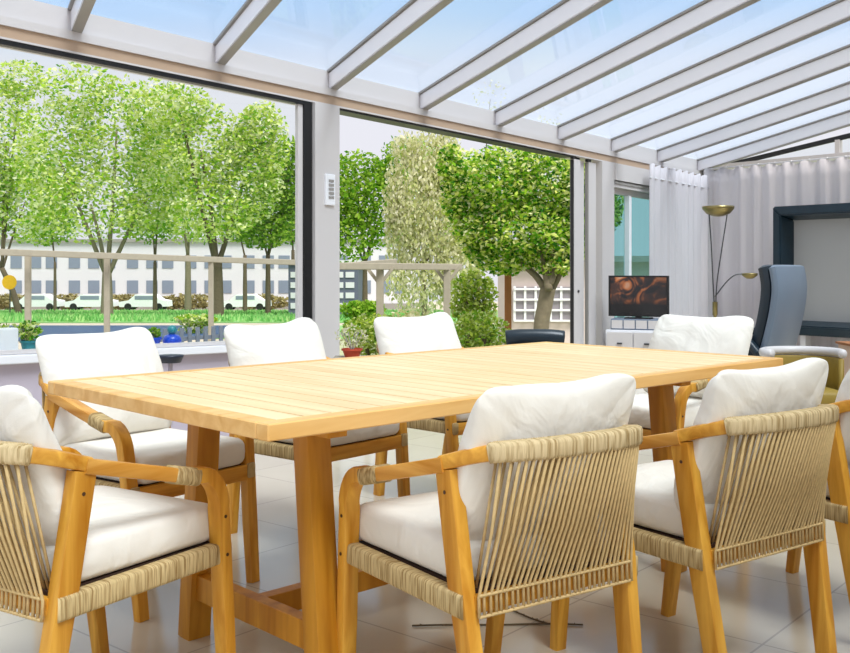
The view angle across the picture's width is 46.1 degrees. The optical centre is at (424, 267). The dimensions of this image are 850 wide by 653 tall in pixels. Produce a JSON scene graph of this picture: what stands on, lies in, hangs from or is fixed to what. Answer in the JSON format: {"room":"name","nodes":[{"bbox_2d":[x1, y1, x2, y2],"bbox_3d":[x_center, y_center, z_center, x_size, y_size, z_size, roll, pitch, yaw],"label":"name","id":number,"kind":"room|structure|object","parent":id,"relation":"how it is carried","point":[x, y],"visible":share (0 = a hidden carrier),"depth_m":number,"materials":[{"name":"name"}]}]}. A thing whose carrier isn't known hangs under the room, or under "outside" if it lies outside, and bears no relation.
{"room":"sunroom","nodes":[
{"label":"sunroom","id":0,"kind":"room"},
{"bbox_2d":[173,313,217,332],"bbox_3d":[-7.098,1.735,30.990,1.433,0.697,0.900,0,0,0],"label":"bush","id":1,"kind":"object","parent":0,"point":[201,321],"visible":0.81,"depth_m":30.82,"materials":[{"name":"green plant"}]},
{"bbox_2d":[0,0,701,435],"bbox_3d":[-0.556,-0.198,7.170,0.381,2.542,11.300,0,0,40],"label":"wall","id":2,"kind":"structure","parent":0,"point":[30,22],"depth_m":6.72,"materials":[{"name":"white paint"}]},
{"bbox_2d":[0,322,17,349],"bbox_3d":[-2.252,0.362,5.171,0.140,0.161,0.296,0,0,40],"label":"trough","id":3,"kind":"object","parent":2,"relation":"on","point":[8,335],"visible":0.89,"depth_m":5.18,"materials":[{"name":"paint"}]},
{"bbox_2d":[16,320,42,348],"bbox_3d":[-2.111,0.361,5.337,0.141,0.170,0.141,0,0,-11],"label":"potted plant","id":4,"kind":"object","parent":2,"relation":"on","point":[26,332],"visible":0.93,"depth_m":5.31,"materials":[{"name":"green plant"}]},
{"bbox_2d":[148,327,161,343],"bbox_3d":[-1.625,0.406,5.964,0.111,0.114,0.108,0,0,0],"label":"potted plant","id":5,"kind":"object","parent":2,"relation":"on","point":[156,334],"visible":0.56,"depth_m":5.95,"materials":[{"name":"green plant"}]},
{"bbox_2d":[0,39,311,354],"bbox_3d":[-1.809,-0.347,5.487,0.050,1.667,3.210,0,0,40],"label":"window","id":6,"kind":"structure","parent":2,"relation":"in","point":[303,109],"depth_m":6.63,"materials":[{"name":"black metal"}]},
{"bbox_2d":[162,325,181,342],"bbox_3d":[-1.535,0.406,6.069,0.120,0.120,0.120,0,0,0],"label":"ornament","id":7,"kind":"object","parent":2,"relation":"on","point":[171,337],"visible":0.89,"depth_m":6.04,"materials":[{"name":"ceramic"}]},
{"bbox_2d":[162,334,181,342],"bbox_3d":[-1.535,0.434,6.069,0.120,0.065,0.120,0,0,0],"label":"bowl","id":8,"kind":"object","parent":7,"relation":"attached to","point":[170,338],"depth_m":6.03,"materials":[{"name":"ceramic"}]},
{"bbox_2d":[324,174,334,205],"bbox_3d":[-0.648,-0.531,6.790,0.028,0.210,0.090,0,0,40],"label":"remote control","id":9,"kind":"object","parent":2,"relation":"attached to","point":[329,179],"visible":1,"depth_m":6.78,"materials":[{"name":"white paint"}]},
{"bbox_2d":[340,108,595,344],"bbox_3d":[0.471,0.035,8.273,0.138,2.279,3.490,0,0,40],"label":"door","id":10,"kind":"structure","parent":2,"relation":"in","point":[576,166],"depth_m":9.31,"materials":[{"name":"white metal"}]},
{"bbox_2d":[614,163,648,316],"bbox_3d":[2.453,-0.135,10.566,0.150,1.772,2.010,0,0,40],"label":"window","id":11,"kind":"structure","parent":2,"relation":"in","point":[629,181],"depth_m":10.08,"materials":[{"name":"white metal"}]},
{"bbox_2d":[0,388,849,652],"bbox_3d":[2.998,1.248,5.155,8.073,0.350,13.219,0,0,40],"label":"floor","id":12,"kind":"structure","parent":0,"point":[765,608],"depth_m":3.12,"materials":[{"name":"grey tile"}]},
{"bbox_2d":[0,441,235,652],"bbox_3d":[-0.856,0.712,2.344,0.557,0.730,0.664,0,0,32],"label":"dining chair","id":13,"kind":"object","parent":12,"relation":"on","point":[113,544],"visible":0.95,"depth_m":2.17,"materials":[{"name":"brown wood"}]},
{"bbox_2d":[0,385,69,546],"bbox_3d":[-0.945,0.432,2.219,0.456,0.380,0.205,0,0,32],"label":"cushion","id":14,"kind":"object","parent":13,"relation":"on","point":[23,419],"visible":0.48,"depth_m":2.06,"materials":[{"name":"beige fabric"}]},
{"bbox_2d":[19,485,208,581],"bbox_3d":[-0.818,0.627,2.403,0.456,0.093,0.462,0,0,32],"label":"seat cushion","id":15,"kind":"object","parent":13,"relation":"on","point":[129,531],"depth_m":2.32,"materials":[{"name":"beige fabric"}]},
{"bbox_2d":[38,372,259,622],"bbox_3d":[-0.982,0.712,3.419,0.664,0.730,0.557,0,0,36],"label":"dining chair","id":16,"kind":"object","parent":12,"relation":"on","point":[160,447],"visible":0.33,"depth_m":3.28,"materials":[{"name":"brown wood"}]},
{"bbox_2d":[35,327,171,445],"bbox_3d":[-1.098,0.405,3.498,0.212,0.375,0.480,0,0,36],"label":"cushion","id":17,"kind":"object","parent":16,"relation":"on","point":[133,350],"visible":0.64,"depth_m":3.41,"materials":[{"name":"beige fabric"}]},
{"bbox_2d":[64,428,244,484],"bbox_3d":[-0.925,0.627,3.378,0.462,0.093,0.456,0,0,36],"label":"seat cushion","id":18,"kind":"object","parent":16,"relation":"on","point":[160,447],"depth_m":3.29,"materials":[{"name":"beige fabric"}]},
{"bbox_2d":[159,354,183,428],"bbox_3d":[-1.330,0.764,5.220,0.240,0.618,0.240,0,0,0],"label":"round stool","id":19,"kind":"object","parent":12,"relation":"on","point":[170,359],"visible":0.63,"depth_m":5.18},
{"bbox_2d":[227,356,409,533],"bbox_3d":[-0.467,0.712,4.062,0.664,0.730,0.557,0,0,41],"label":"dining chair","id":20,"kind":"object","parent":12,"relation":"on","point":[364,441],"visible":0.3,"depth_m":3.92,"materials":[{"name":"brown wood"}]},
{"bbox_2d":[224,317,325,365],"bbox_3d":[-0.585,0.407,4.152,0.208,0.385,0.499,0,0,41],"label":"cushion","id":21,"kind":"object","parent":20,"relation":"on","point":[299,339],"visible":0.44,"depth_m":4.09,"materials":[{"name":"beige fabric"}]},
{"bbox_2d":[278,423,399,445],"bbox_3d":[-0.414,0.627,4.016,0.462,0.093,0.456,0,0,41],"label":"seat cushion","id":22,"kind":"object","parent":20,"relation":"on","point":[371,436],"depth_m":3.89,"materials":[{"name":"beige fabric"}]},
{"bbox_2d":[333,355,368,357],"bbox_3d":[-0.478,0.828,6.550,0.240,0.490,0.240,0,0,0],"label":"plant stand","id":23,"kind":"object","parent":12,"relation":"on","point":[336,356],"visible":0.11,"depth_m":6.59,"materials":[{"name":"white"}]},
{"bbox_2d":[334,323,367,356],"bbox_3d":[-0.482,0.469,6.551,0.224,0.227,0.221,0,0,0],"label":"potted plant","id":24,"kind":"object","parent":23,"relation":"on","point":[351,351],"visible":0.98,"depth_m":6.52,"materials":[{"name":"green plant"}]},
{"bbox_2d":[48,342,782,652],"bbox_3d":[0.104,0.699,3.230,2.223,0.753,1.101,0,0,-43],"label":"dining table","id":25,"kind":"object","parent":12,"relation":"on","point":[311,403],"visible":0.81,"depth_m":2.73,"materials":[{"name":"brown wood"}]},
{"bbox_2d":[373,344,469,495],"bbox_3d":[0.101,0.712,4.704,0.557,0.730,0.664,0,0,-44],"label":"dining chair","id":26,"kind":"object","parent":12,"relation":"on","point":[453,426],"visible":0.14,"depth_m":4.38,"materials":[{"name":"brown wood"}]},
{"bbox_2d":[374,312,461,354],"bbox_3d":[-0.001,0.409,4.811,0.518,0.380,0.205,0,0,-44],"label":"cushion","id":27,"kind":"object","parent":26,"relation":"on","point":[435,331],"visible":0.47,"depth_m":4.75,"materials":[{"name":"beige fabric"}]},
{"bbox_2d":[435,413,469,421],"bbox_3d":[0.150,0.627,4.653,0.456,0.093,0.462,0,0,-44],"label":"seat cushion","id":28,"kind":"object","parent":26,"relation":"on","point":[462,417],"depth_m":4.36,"materials":[{"name":"beige fabric"}]},
{"bbox_2d":[337,425,642,652],"bbox_3d":[0.172,0.712,2.366,0.557,0.730,0.664,0,0,-34],"label":"dining chair","id":29,"kind":"object","parent":12,"relation":"on","point":[420,545],"visible":0.97,"depth_m":2.16,"materials":[{"name":"brown wood"}]},
{"bbox_2d":[359,491,609,580],"bbox_3d":[0.132,0.627,2.424,0.456,0.093,0.462,0,0,-34],"label":"seat cushion","id":30,"kind":"object","parent":29,"relation":"on","point":[406,531],"depth_m":2.31,"materials":[{"name":"beige fabric"}]},
{"bbox_2d":[455,373,635,540],"bbox_3d":[0.249,0.426,2.243,0.461,0.375,0.212,0,0,-34],"label":"cushion","id":31,"kind":"object","parent":29,"relation":"on","point":[605,401],"visible":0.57,"depth_m":2.12,"materials":[{"name":"beige fabric"}]},
{"bbox_2d":[412,622,582,626],"bbox_3d":[0.217,1.069,2.997,0.513,0.006,0.021,0,0,0],"label":"twig","id":32,"kind":"object","parent":12,"relation":"on","point":[574,622],"visible":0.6,"depth_m":3.00,"materials":[{"name":"brown wood"}]},
{"bbox_2d":[508,608,546,622],"bbox_3d":[0.186,1.069,3.195,0.527,0.006,0.032,0,0,43],"label":"twig","id":33,"kind":"object","parent":12,"relation":"on","point":[532,618],"visible":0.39,"depth_m":3.05,"materials":[{"name":"brown wood"}]},
{"bbox_2d":[505,329,564,344],"bbox_3d":[0.761,0.752,6.853,0.460,0.644,0.485,0,0,4],"label":"seat","id":34,"kind":"object","parent":12,"relation":"on","point":[515,336],"visible":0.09,"depth_m":7.00,"materials":[{"name":"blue leather"}]},
{"bbox_2d":[606,328,653,348],"bbox_3d":[2.092,0.823,9.328,0.750,0.500,0.432,0,0,20],"label":"media cabinet","id":35,"kind":"object","parent":12,"relation":"on","point":[620,338],"visible":0.25,"depth_m":9.20,"materials":[{"name":"white paint"}]},
{"bbox_2d":[611,317,658,329],"bbox_3d":[1.987,0.522,9.346,0.460,0.100,0.270,0,0,20],"label":"media box","id":36,"kind":"object","parent":35,"relation":"on","point":[617,323],"visible":0.69,"depth_m":9.23,"materials":[{"name":"white metal"}]},
{"bbox_2d":[608,276,668,318],"bbox_3d":[1.989,0.271,9.309,0.560,0.400,0.140,0,0,26],"label":"television","id":37,"kind":"object","parent":36,"relation":"on","point":[641,297],"visible":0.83,"depth_m":9.28,"materials":[{"name":"black"}]},
{"bbox_2d":[628,378,711,435],"bbox_3d":[1.096,0.712,4.440,0.664,0.730,0.557,0,0,-37],"label":"dining chair","id":38,"kind":"object","parent":12,"relation":"on","point":[686,407],"visible":0.23,"depth_m":4.17,"materials":[{"name":"brown wood"}]},
{"bbox_2d":[628,393,701,428],"bbox_3d":[1.040,0.627,4.398,0.462,0.093,0.456,0,0,-37],"label":"seat cushion","id":39,"kind":"object","parent":38,"relation":"on","point":[640,415],"depth_m":4.21,"materials":[{"name":"beige fabric"}]},
{"bbox_2d":[643,314,753,398],"bbox_3d":[1.212,0.399,4.528,0.212,0.375,0.528,0,0,-37],"label":"cushion","id":40,"kind":"object","parent":38,"relation":"on","point":[728,334],"visible":0.48,"depth_m":4.46,"materials":[{"name":"beige fabric"}]},
{"bbox_2d":[550,404,838,652],"bbox_3d":[0.749,0.712,2.701,0.557,0.730,0.664,0,0,-36],"label":"dining chair","id":41,"kind":"object","parent":12,"relation":"on","point":[786,507],"visible":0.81,"depth_m":2.46,"materials":[{"name":"brown wood"}]},
{"bbox_2d":[634,460,744,537],"bbox_3d":[0.708,0.627,2.758,0.456,0.093,0.462,0,0,-36],"label":"seat cushion","id":42,"kind":"object","parent":41,"relation":"on","point":[656,512],"depth_m":2.57,"materials":[{"name":"beige fabric"}]},
{"bbox_2d":[674,358,828,510],"bbox_3d":[0.833,0.424,2.579,0.461,0.380,0.205,0,0,-36],"label":"cushion","id":43,"kind":"object","parent":41,"relation":"on","point":[800,384],"visible":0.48,"depth_m":2.45,"materials":[{"name":"beige fabric"}]},
{"bbox_2d":[702,205,757,316],"bbox_3d":[2.885,0.243,9.500,0.550,1.660,0.300,0,0,0],"label":"floor lamp","id":44,"kind":"object","parent":12,"relation":"on","point":[713,210],"visible":0.8,"depth_m":9.48,"materials":[{"name":"gold metal"}]},
{"bbox_2d":[748,265,806,355],"bbox_3d":[2.238,0.526,6.943,0.657,1.098,0.672,0,0,42],"label":"leather armchair","id":45,"kind":"object","parent":12,"relation":"on","point":[783,295],"visible":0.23,"depth_m":6.63,"materials":[{"name":"leather"}]},
{"bbox_2d":[759,346,846,403],"bbox_3d":[2.170,0.769,5.772,0.480,0.612,0.405,0,0,0],"label":"tub chair","id":46,"kind":"object","parent":12,"relation":"on","point":[835,377],"visible":0.23,"depth_m":5.80,"materials":[{"name":"yellow fabric"}]},
{"bbox_2d":[773,203,849,354],"bbox_3d":[4.356,0.223,9.401,0.199,1.700,2.300,0,0,-40],"label":"wall mirror","id":47,"kind":"object","parent":12,"relation":"on","point":[816,238],"visible":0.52,"depth_m":9.98,"materials":[{"name":"mirror"}]},
{"bbox_2d":[785,399,849,603],"bbox_3d":[1.287,0.712,3.138,0.557,0.730,0.664,0,0,-35],"label":"dining chair","id":48,"kind":"object","parent":12,"relation":"on","point":[837,501],"visible":0.2,"depth_m":2.85,"materials":[{"name":"brown wood"}]},
{"bbox_2d":[826,468,849,497],"bbox_3d":[1.247,0.627,3.195,0.456,0.093,0.462,0,0,-35],"label":"seat cushion","id":49,"kind":"object","parent":48,"relation":"on","point":[827,489],"depth_m":2.91,"materials":[{"name":"beige fabric"}]},
{"bbox_2d":[835,369,849,467],"bbox_3d":[1.372,0.422,3.017,0.456,0.385,0.208,0,0,-35],"label":"cushion","id":50,"kind":"object","parent":48,"relation":"on","point":[843,393],"visible":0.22,"depth_m":2.87,"materials":[{"name":"beige fabric"}]},
{"bbox_2d":[835,341,849,376],"bbox_3d":[3.105,0.782,6.768,0.480,0.542,0.435,0,0,0],"label":"base cabinet","id":51,"kind":"object","parent":12,"relation":"on","point":[845,345],"visible":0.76,"depth_m":6.84,"materials":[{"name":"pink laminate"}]},
{"bbox_2d":[68,0,849,170],"bbox_3d":[1.078,-1.682,4.465,5.839,1.192,13.202,0,0,40],"label":"roof beams","id":52,"kind":"structure","parent":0,"point":[252,13],"depth_m":7.16,"materials":[{"name":"metal"}]},
{"bbox_2d":[649,163,709,317],"bbox_3d":[2.719,0.013,10.609,0.049,2.142,1.381,0,0,40],"label":"curtain","id":53,"kind":"object","parent":52,"relation":"hanging from","point":[678,223],"visible":0.69,"depth_m":10.58,"materials":[{"name":"white fabric"}]},
{"bbox_2d":[704,155,849,356],"bbox_3d":[5.228,-0.033,8.655,0.045,2.173,6.600,0,0,-40],"label":"curtain","id":54,"kind":"object","parent":52,"relation":"hanging from","point":[754,191],"visible":0.44,"depth_m":10.73,"materials":[{"name":"white fabric"}]},
{"bbox_2d":[701,133,849,175],"bbox_3d":[5.403,-0.493,8.805,0.320,3.133,7.253,0,0,-40],"label":"wall","id":55,"kind":"structure","parent":0,"point":[837,139],"depth_m":10.47,"materials":[{"name":"white paint"}]},
{"label":"outside","id":56,"kind":"structure","parent":0,"visible":0},
{"bbox_2d":[9,325,255,340],"bbox_3d":[-25.650,2.100,33.000,38.700,0.455,14.000,0,0,0],"label":"canal","id":57,"kind":"object","parent":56,"point":[47,329],"depth_m":35.84,"materials":[{"name":"liquid"}]},
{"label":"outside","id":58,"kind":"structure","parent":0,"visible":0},
{"bbox_2d":[0,302,497,348],"bbox_3d":[0.000,6.163,151.000,320.000,9.940,298.000,0,0,0],"label":"ground","id":59,"kind":"structure","parent":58,"point":[438,307],"depth_m":44.43,"materials":[{"name":"green plant"}]},
{"bbox_2d":[0,293,23,309],"bbox_3d":[-38.706,3.177,93.501,4.713,1.747,1.776,0,0,0],"label":"hedge","id":60,"kind":"object","parent":59,"relation":"on","point":[4,300],"visible":0.37,"depth_m":93.12,"materials":[{"name":"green plant"}]},
{"bbox_2d":[57,293,91,309],"bbox_3d":[-33.131,3.205,93.512,5.358,1.834,1.722,0,0,0],"label":"hedge","id":61,"kind":"object","parent":59,"relation":"on","point":[69,297],"visible":0.24,"depth_m":93.19,"materials":[{"name":"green plant"}]},
{"bbox_2d":[113,294,133,309],"bbox_3d":[-28.185,3.203,93.497,3.961,1.696,1.662,0,0,0],"label":"hedge","id":62,"kind":"object","parent":59,"relation":"on","point":[120,297],"visible":0.31,"depth_m":93.14,"materials":[{"name":"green plant"}]},
{"bbox_2d":[0,249,294,340],"bbox_3d":[-4.679,0.689,16.820,6.678,1.996,0.430,0,0,-44],"label":"pergola","id":63,"kind":"object","parent":59,"relation":"on","point":[28,254],"visible":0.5,"depth_m":16.36,"materials":[{"name":"beige wood"}]},
{"bbox_2d":[162,293,207,309],"bbox_3d":[-22.314,3.178,93.457,6.562,1.757,1.837,0,0,0],"label":"hedge","id":64,"kind":"object","parent":59,"relation":"on","point":[178,302],"visible":0.66,"depth_m":93.19,"materials":[{"name":"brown plant"}]},
{"bbox_2d":[157,326,223,341],"bbox_3d":[-1.923,0.769,8.198,0.033,0.565,0.740,0,0,40],"label":"picket fence","id":65,"kind":"object","parent":59,"relation":"on","point":[213,336],"visible":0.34,"depth_m":8.25,"materials":[{"name":"grey wood"}]},
{"bbox_2d":[0,239,415,309],"bbox_3d":[-25.000,0.623,103.000,48.600,6.900,10.600,0,0,0],"label":"apartment building","id":66,"kind":"structure","parent":59,"relation":"on","point":[79,276],"depth_m":98.00,"materials":[{"name":"concrete"}]},
{"bbox_2d":[0,310,497,322],"bbox_3d":[-22.500,3.131,67.500,105.000,1.395,45.000,0,0,0],"label":"lawn","id":67,"kind":"structure","parent":59,"relation":"on","point":[93,321],"depth_m":45.00,"materials":[{"name":"green plant"}]},
{"bbox_2d":[2,275,16,311],"bbox_3d":[-25.730,1.708,61.965,0.900,2.550,0.150,0,0,0],"label":"road sign","id":68,"kind":"object","parent":67,"relation":"on","point":[9,282],"visible":0.91,"depth_m":61.90,"materials":[{"name":"metal"}]},
{"bbox_2d":[0,59,59,312],"bbox_3d":[-28.050,-5.270,65.867,7.842,17.289,4.630,0,0,-9],"label":"broadleaf tree","id":69,"kind":"object","parent":67,"relation":"on","point":[6,206],"visible":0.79,"depth_m":65.71,"materials":[{"name":"green plant"}]},
{"bbox_2d":[11,294,64,309],"bbox_3d":[-34.249,3.018,88.500,4.300,1.420,1.760,0,0,0],"label":"parked car","id":70,"kind":"object","parent":67,"relation":"on","point":[38,300],"visible":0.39,"depth_m":87.65,"materials":[{"name":"paint"}]},
{"bbox_2d":[17,141,76,310],"bbox_3d":[-29.431,-3.142,78.103,4.788,13.629,3.605,0,0,0],"label":"broadleaf tree","id":71,"kind":"object","parent":67,"relation":"on","point":[50,153],"visible":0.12,"depth_m":77.88,"materials":[{"name":"green plant"}]},
{"bbox_2d":[64,294,118,309],"bbox_3d":[-29.471,3.018,88.500,4.300,1.420,1.760,0,0,0],"label":"parked car","id":72,"kind":"object","parent":67,"relation":"on","point":[84,300],"visible":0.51,"depth_m":87.65,"materials":[{"name":"paint"}]},
{"bbox_2d":[9,61,185,314],"bbox_3d":[-18.910,-4.383,57.427,10.166,14.912,5.101,0,0,0],"label":"broadleaf tree","id":73,"kind":"object","parent":67,"relation":"on","point":[138,210],"visible":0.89,"depth_m":57.34,"materials":[{"name":"green plant"}]},
{"bbox_2d":[119,294,172,309],"bbox_3d":[-24.691,3.018,88.500,4.300,1.420,1.760,0,0,0],"label":"parked car","id":74,"kind":"object","parent":67,"relation":"on","point":[138,300],"visible":0.91,"depth_m":87.65,"materials":[{"name":"paint"}]},
{"bbox_2d":[122,123,191,309],"bbox_3d":[-20.355,-3.851,75.971,5.831,14.928,4.139,0,0,0],"label":"broadleaf tree","id":75,"kind":"object","parent":67,"relation":"on","point":[161,236],"visible":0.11,"depth_m":75.87,"materials":[{"name":"green plant"}]},
{"bbox_2d":[138,140,217,310],"bbox_3d":[-18.115,-3.039,73.828,6.008,13.184,4.772,0,0,0],"label":"broadleaf tree","id":76,"kind":"object","parent":67,"relation":"on","point":[187,305],"visible":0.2,"depth_m":73.79,"materials":[{"name":"green plant"}]},
{"bbox_2d":[145,81,291,315],"bbox_3d":[-11.557,-3.777,55.716,8.197,13.580,4.557,0,0,0],"label":"broadleaf tree","id":77,"kind":"object","parent":67,"relation":"on","point":[244,142],"visible":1,"depth_m":55.47,"materials":[{"name":"green plant"}]},
{"bbox_2d":[0,308,455,321],"bbox_3d":[-16.584,2.769,61.519,37.783,1.287,33.175,0,0,0],"label":"grass tufts","id":78,"kind":"object","parent":67,"relation":"on","point":[41,315],"visible":0.56,"depth_m":52.30,"materials":[{"name":"green plant"}]},
{"bbox_2d":[214,204,257,311],"bbox_3d":[-13.469,-0.659,72.222,3.908,8.304,2.825,0,0,0],"label":"broadleaf tree","id":79,"kind":"object","parent":67,"relation":"on","point":[216,218],"visible":0.15,"depth_m":71.89,"materials":[{"name":"green plant"}]},
{"bbox_2d":[224,294,271,309],"bbox_3d":[-15.842,3.018,88.500,4.300,1.420,1.760,0,0,0],"label":"parked car","id":80,"kind":"object","parent":67,"relation":"on","point":[253,300],"visible":0.9,"depth_m":87.65,"materials":[{"name":"paint"}]},
{"bbox_2d":[232,135,294,313],"bbox_3d":[-9.261,-2.434,60.055,4.637,11.134,3.115,0,0,0],"label":"broadleaf tree","id":81,"kind":"object","parent":67,"relation":"on","point":[278,221],"visible":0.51,"depth_m":59.51,"materials":[{"name":"green plant"}]},
{"bbox_2d":[274,198,294,259],"bbox_3d":[-9.582,-1.249,71.937,2.685,9.484,2.042,0,0,0],"label":"broadleaf tree","id":82,"kind":"object","parent":67,"relation":"on","point":[292,239],"visible":0.09,"depth_m":71.89,"materials":[{"name":"green plant"}]},
{"bbox_2d":[288,260,362,313],"bbox_3d":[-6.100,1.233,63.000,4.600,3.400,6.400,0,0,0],"label":"apartment building","id":83,"kind":"structure","parent":67,"relation":"on","point":[351,281],"depth_m":60.01,"materials":[{"name":"blue stone"}]},
{"bbox_2d":[340,135,413,300],"bbox_3d":[-3.245,-1.892,49.851,6.172,9.451,3.060,0,0,0],"label":"broadleaf tree","id":84,"kind":"object","parent":67,"relation":"on","point":[361,218],"visible":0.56,"depth_m":49.29,"materials":[{"name":"green plant"}]},
{"bbox_2d":[398,135,503,301],"bbox_3d":[1.591,-2.625,64.078,7.809,11.756,5.044,0,0,4],"label":"broadleaf tree","id":85,"kind":"object","parent":67,"relation":"on","point":[468,153],"visible":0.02,"depth_m":63.81,"materials":[{"name":"green plant"}]},
{"bbox_2d":[239,293,287,309],"bbox_3d":[-15.345,3.198,93.484,6.046,1.771,1.697,0,0,0],"label":"hedge","id":86,"kind":"object","parent":59,"relation":"on","point":[279,301],"visible":0.33,"depth_m":93.28,"materials":[{"name":"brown plant"}]},
{"bbox_2d":[216,325,497,338],"bbox_3d":[6.900,2.123,33.750,26.200,0.410,12.500,0,0,0],"label":"lawn","id":87,"kind":"structure","parent":59,"relation":"on","point":[341,326],"depth_m":33.63,"materials":[{"name":"green plant"}]},
{"bbox_2d":[340,300,386,332],"bbox_3d":[-1.871,1.488,29.997,1.519,1.132,0.942,0,0,0],"label":"bush","id":88,"kind":"object","parent":87,"relation":"on","point":[354,308],"visible":0.62,"depth_m":29.79,"materials":[{"name":"green plant"}]},
{"bbox_2d":[381,130,478,314],"bbox_3d":[0.138,-1.057,29.968,2.886,6.579,1.667,0,0,-10],"label":"broadleaf tree","id":89,"kind":"object","parent":87,"relation":"on","point":[401,209],"visible":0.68,"depth_m":29.69,"materials":[{"name":"green plant"}]},
{"bbox_2d":[340,339,494,354],"bbox_3d":[11.300,1.659,18.100,27.400,0.559,17.800,0,0,0],"label":"lawn","id":90,"kind":"structure","parent":59,"relation":"on","point":[341,346],"depth_m":22.28,"materials":[{"name":"green plant"}]},
{"bbox_2d":[340,312,394,354],"bbox_3d":[-0.548,0.977,11.000,0.780,0.989,0.482,0,0,0],"label":"bush","id":91,"kind":"object","parent":90,"relation":"on","point":[368,344],"visible":0.26,"depth_m":10.91,"materials":[{"name":"green plant"}]},
{"bbox_2d":[340,259,461,316],"bbox_3d":[-0.275,0.722,15.320,1.391,1.751,3.128,0,0,15],"label":"pergola","id":92,"kind":"object","parent":90,"relation":"on","point":[379,266],"visible":0.71,"depth_m":14.98,"materials":[{"name":"beige wood"}]},
{"bbox_2d":[391,308,429,316],"bbox_3d":[-0.205,1.055,13.999,0.856,1.005,0.529,0,0,0],"label":"bush","id":93,"kind":"object","parent":90,"relation":"on","point":[400,310],"visible":0.05,"depth_m":13.96,"materials":[{"name":"green plant"}]},
{"bbox_2d":[449,267,498,346],"bbox_3d":[0.711,0.783,14.499,0.740,1.592,0.483,0,0,0],"label":"bush","id":94,"kind":"object","parent":90,"relation":"on","point":[477,281],"visible":0.54,"depth_m":14.42,"materials":[{"name":"green plant"}]},
{"bbox_2d":[453,308,511,347],"bbox_3d":[0.505,0.903,9.498,0.662,1.036,0.416,0,0,0],"label":"bush","id":95,"kind":"object","parent":90,"relation":"on","point":[481,339],"visible":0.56,"depth_m":9.43,"materials":[{"name":"green plant"}]},
{"bbox_2d":[504,264,511,336],"bbox_3d":[1.129,0.745,13.600,0.120,1.593,0.120,0,0,0],"label":"timber post","id":96,"kind":"object","parent":90,"relation":"on","point":[507,280],"visible":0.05,"depth_m":13.55,"materials":[{"name":"brown wood"}]},
{"bbox_2d":[435,143,623,328],"bbox_3d":[1.379,-0.083,12.973,2.498,3.221,1.089,0,0,-5],"label":"tree","id":97,"kind":"object","parent":90,"relation":"on","point":[519,201],"visible":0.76,"depth_m":12.82,"materials":[{"name":"green plant"}]},
{"bbox_2d":[488,256,648,344],"bbox_3d":[3.565,0.738,20.225,4.400,1.931,2.950,0,0,0],"label":"garden shed","id":98,"kind":"object","parent":90,"relation":"on","point":[525,290],"visible":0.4,"depth_m":18.95,"materials":[{"name":"wood"}]},
{"bbox_2d":[473,80,561,289],"bbox_3d":[10.209,-7.954,110.324,10.190,25.174,4.002,0,0,0],"label":"broadleaf tree","id":99,"kind":"object","parent":59,"relation":"on","point":[496,86],"visible":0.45,"depth_m":109.80,"materials":[{"name":"green plant"}]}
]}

